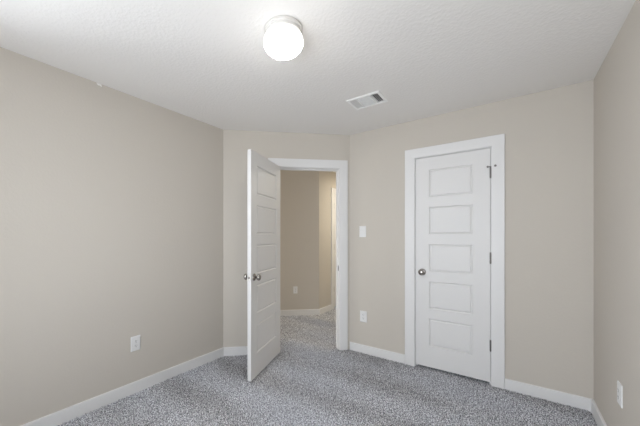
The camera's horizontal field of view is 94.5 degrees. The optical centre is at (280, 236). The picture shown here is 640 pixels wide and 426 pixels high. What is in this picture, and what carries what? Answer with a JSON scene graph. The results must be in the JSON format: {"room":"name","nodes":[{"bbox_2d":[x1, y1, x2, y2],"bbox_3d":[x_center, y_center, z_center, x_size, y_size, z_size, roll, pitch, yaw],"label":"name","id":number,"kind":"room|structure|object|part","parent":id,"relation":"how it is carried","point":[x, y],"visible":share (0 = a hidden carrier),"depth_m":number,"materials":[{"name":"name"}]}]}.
{"room":"empty bedroom","nodes":[
{"label":"empty bedroom","id":0,"kind":"room"},
{"bbox_2d":[0,47,222,425],"bbox_3d":[-1.506,0.060,2.143,0.118,2.470,2.813,0,0,38],"label":"wall","id":1,"kind":"structure","parent":0,"point":[111,200],"depth_m":2.20,"materials":[{"name":"beige paint"}]},
{"bbox_2d":[21,347,223,425],"bbox_3d":[-1.436,1.248,2.131,0.014,0.094,2.650,0,0,38],"label":"baseboard","id":2,"kind":"structure","parent":1,"relation":"attached to","point":[57,418],"depth_m":2.33,"materials":[{"name":"white paint"}]},
{"bbox_2d":[131,335,139,351],"bbox_3d":[-1.203,0.887,2.432,0.009,0.122,0.078,0,0,38],"label":"wall outlet","id":3,"kind":"object","parent":1,"relation":"attached to","point":[135,340],"visible":1,"depth_m":2.43,"materials":[{"name":"white plastic"}]},
{"bbox_2d":[223,130,349,349],"bbox_3d":[0.073,0.060,3.323,1.516,2.470,0.115,0,0,-7],"label":"wall","id":4,"kind":"structure","parent":0,"point":[236,143],"depth_m":3.20,"materials":[{"name":"beige paint"}]},
{"bbox_2d":[224,346,246,355],"bbox_3d":[-0.384,1.248,3.202,0.485,0.094,0.014,0,0,-7],"label":"baseboard","id":5,"kind":"structure","parent":4,"relation":"attached to","point":[240,350],"depth_m":3.18,"materials":[{"name":"white paint"}]},
{"bbox_2d":[244,149,279,381],"bbox_3d":[-0.151,0.255,2.902,0.162,2.033,0.728,0,0,21],"label":"door","id":6,"kind":"structure","parent":4,"relation":"in","point":[262,276],"depth_m":2.79,"materials":[{"name":"white paint"}]},
{"bbox_3d":[-0.151,-0.513,2.903,0.035,0.265,0.478,0,0,21],"label":"panel","id":7,"kind":"part","parent":6,"relation":"part of","materials":[{"name":"white paint"}]},
{"bbox_3d":[-0.151,-0.152,2.903,0.035,0.265,0.478,0,0,21],"label":"panel","id":8,"kind":"part","parent":6,"relation":"part of","materials":[{"name":"white paint"}]},
{"bbox_3d":[-0.151,0.208,2.903,0.035,0.265,0.478,0,0,21],"label":"panel","id":9,"kind":"part","parent":6,"relation":"part of","materials":[{"name":"white paint"}]},
{"bbox_3d":[-0.151,0.570,2.903,0.035,0.265,0.478,0,0,21],"label":"panel","id":10,"kind":"part","parent":6,"relation":"part of","materials":[{"name":"white paint"}]},
{"bbox_3d":[-0.151,0.930,2.903,0.035,0.265,0.478,0,0,21],"label":"panel","id":11,"kind":"part","parent":6,"relation":"part of","materials":[{"name":"white paint"}]},
{"bbox_2d":[268,158,347,350],"bbox_3d":[0.301,0.216,3.343,0.906,2.157,0.132,0,0,-7],"label":"trim","id":12,"kind":"structure","parent":4,"relation":"attached to","point":[340,167],"depth_m":3.33,"materials":[{"name":"white paint"}]},
{"bbox_2d":[280,170,318,309],"bbox_3d":[-1.074,0.060,4.703,3.415,2.470,0.115,0,0,-7],"label":"wall","id":13,"kind":"structure","parent":0,"point":[299,190],"depth_m":4.81,"materials":[{"name":"beige paint"}]},
{"bbox_2d":[293,286,297,293],"bbox_3d":[0.236,0.879,4.801,0.070,0.115,0.010,0,0,-7],"label":"wall outlet","id":14,"kind":"object","parent":13,"relation":"attached to","point":[295,288],"visible":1,"depth_m":4.80,"materials":[{"name":"white plastic"}]},
{"bbox_2d":[280,309,319,315],"bbox_3d":[-1.063,1.248,4.639,3.421,0.094,0.014,0,0,-7],"label":"baseboard","id":15,"kind":"structure","parent":13,"relation":"attached to","point":[301,311],"depth_m":4.80,"materials":[{"name":"white paint"}]},
{"bbox_2d":[0,0,635,172],"bbox_3d":[0.015,-1.195,3.795,6.150,0.080,7.400,0,0,38],"label":"ceiling","id":16,"kind":"structure","parent":0,"point":[206,61],"depth_m":1.84,"materials":[{"name":"white paint"}]},
{"bbox_2d":[264,15,302,59],"bbox_3d":[0.014,-1.081,1.635,0.222,0.148,0.222,0,0,38],"label":"ceiling light","id":17,"kind":"object","parent":16,"relation":"attached to","point":[283,38],"visible":1,"depth_m":1.56,"materials":[{"name":"frosted white glass"},{"name":"white painted metal"}]},
{"bbox_2d":[346,91,387,109],"bbox_3d":[0.734,-1.254,2.502,0.284,0.213,0.232,0,0,38],"label":"ceiling vent","id":18,"kind":"object","parent":16,"relation":"in","point":[374,98],"visible":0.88,"depth_m":2.50,"materials":[{"name":"white metal"}]},
{"bbox_2d":[58,306,596,425],"bbox_3d":[0.015,1.319,3.795,6.150,0.073,7.400,0,0,38],"label":"floor","id":19,"kind":"structure","parent":0,"point":[310,382],"depth_m":2.37,"materials":[{"name":"grey carpet"}]},
{"bbox_2d":[319,171,335,308],"bbox_3d":[1.322,0.060,5.837,0.115,2.470,2.403,0,0,38],"label":"wall","id":20,"kind":"structure","parent":0,"point":[327,179],"depth_m":5.03,"materials":[{"name":"beige paint"}]},
{"bbox_2d":[320,304,331,313],"bbox_3d":[0.758,1.248,5.010,0.014,0.094,0.418,0,0,38],"label":"baseboard","id":21,"kind":"structure","parent":20,"relation":"attached to","point":[329,307],"depth_m":5.02,"materials":[{"name":"white paint"}]},
{"bbox_2d":[331,188,335,308],"bbox_3d":[1.138,0.219,5.587,0.132,2.152,0.957,0,0,38],"label":"trim","id":22,"kind":"structure","parent":20,"relation":"attached to","point":[333,190],"depth_m":5.19,"materials":[{"name":"white paint"}]},
{"bbox_2d":[334,194,335,306],"bbox_3d":[1.184,0.256,5.546,0.098,2.023,0.765,0,0,38],"label":"door","id":23,"kind":"structure","parent":20,"relation":"in","point":[334,194],"depth_m":5.29,"materials":[{"name":"white paint"}]},
{"bbox_2d":[350,80,593,398],"bbox_3d":[1.607,0.060,2.783,2.092,2.470,0.115,0,0,38],"label":"wall","id":24,"kind":"structure","parent":0,"point":[549,134],"depth_m":2.41,"materials":[{"name":"beige paint"}]},
{"bbox_2d":[359,226,365,236],"bbox_3d":[0.902,-0.052,3.250,0.076,0.124,0.017,0,0,38],"label":"light switch","id":25,"kind":"object","parent":24,"relation":"attached to","point":[362,229],"visible":1,"depth_m":3.25,"materials":[{"name":"white plastic"}]},
{"bbox_2d":[360,310,366,322],"bbox_3d":[0.912,0.888,3.248,0.078,0.122,0.009,0,0,38],"label":"wall outlet","id":26,"kind":"object","parent":24,"relation":"attached to","point":[363,314],"visible":1,"depth_m":3.24,"materials":[{"name":"white plastic"}]},
{"bbox_2d":[350,342,404,363],"bbox_3d":[1.018,1.248,3.161,0.603,0.094,0.014,0,0,38],"label":"baseboard","id":27,"kind":"structure","parent":24,"relation":"attached to","point":[392,356],"depth_m":3.13,"materials":[{"name":"white paint"}]},
{"bbox_2d":[405,133,504,388],"bbox_3d":[1.608,0.214,2.771,0.804,2.162,0.132,0,0,38],"label":"trim","id":28,"kind":"structure","parent":24,"relation":"attached to","point":[496,143],"depth_m":2.53,"materials":[{"name":"white paint"}]},
{"bbox_2d":[416,148,496,381],"bbox_3d":[1.588,0.251,2.710,0.652,2.033,0.098,0,0,38],"label":"door","id":29,"kind":"structure","parent":24,"relation":"in","point":[453,191],"depth_m":2.72,"materials":[{"name":"white paint"}]},
{"bbox_3d":[1.586,-0.513,2.751,0.356,0.265,0.035,0,0,38],"label":"panel","id":30,"kind":"part","parent":29,"relation":"part of","materials":[{"name":"white paint"}]},
{"bbox_3d":[1.586,-0.152,2.751,0.356,0.265,0.035,0,0,38],"label":"panel","id":31,"kind":"part","parent":29,"relation":"part of","materials":[{"name":"white paint"}]},
{"bbox_3d":[1.586,0.208,2.751,0.356,0.265,0.035,0,0,38],"label":"panel","id":32,"kind":"part","parent":29,"relation":"part of","materials":[{"name":"white paint"}]},
{"bbox_3d":[1.586,0.570,2.751,0.356,0.265,0.035,0,0,38],"label":"panel","id":33,"kind":"part","parent":29,"relation":"part of","materials":[{"name":"white paint"}]},
{"bbox_3d":[1.586,0.930,2.751,0.356,0.265,0.035,0,0,38],"label":"panel","id":34,"kind":"part","parent":29,"relation":"part of","materials":[{"name":"white paint"}]},
{"bbox_2d":[505,378,591,411],"bbox_3d":[2.096,1.248,2.319,0.520,0.094,0.014,0,0,38],"label":"baseboard","id":35,"kind":"structure","parent":24,"relation":"attached to","point":[572,400],"depth_m":2.30,"materials":[{"name":"white paint"}]},
{"bbox_2d":[594,0,639,425],"bbox_3d":[1.226,0.060,0.689,0.115,2.470,3.885,0,0,38],"label":"wall","id":36,"kind":"structure","parent":0,"point":[617,80],"depth_m":1.67,"materials":[{"name":"beige paint"}]},
{"bbox_2d":[591,399,606,425],"bbox_3d":[1.175,1.248,0.729,0.014,0.094,3.655,0,0,38],"label":"baseboard","id":37,"kind":"structure","parent":36,"relation":"attached to","point":[600,421],"depth_m":2.03,"materials":[{"name":"white paint"}]},
{"bbox_2d":[617,381,622,408],"bbox_3d":[1.887,0.880,1.637,0.009,0.122,0.078,0,0,38],"label":"wall outlet","id":38,"kind":"object","parent":36,"relation":"attached to","point":[619,386],"visible":1,"depth_m":1.62,"materials":[{"name":"white plastic"}]}
]}

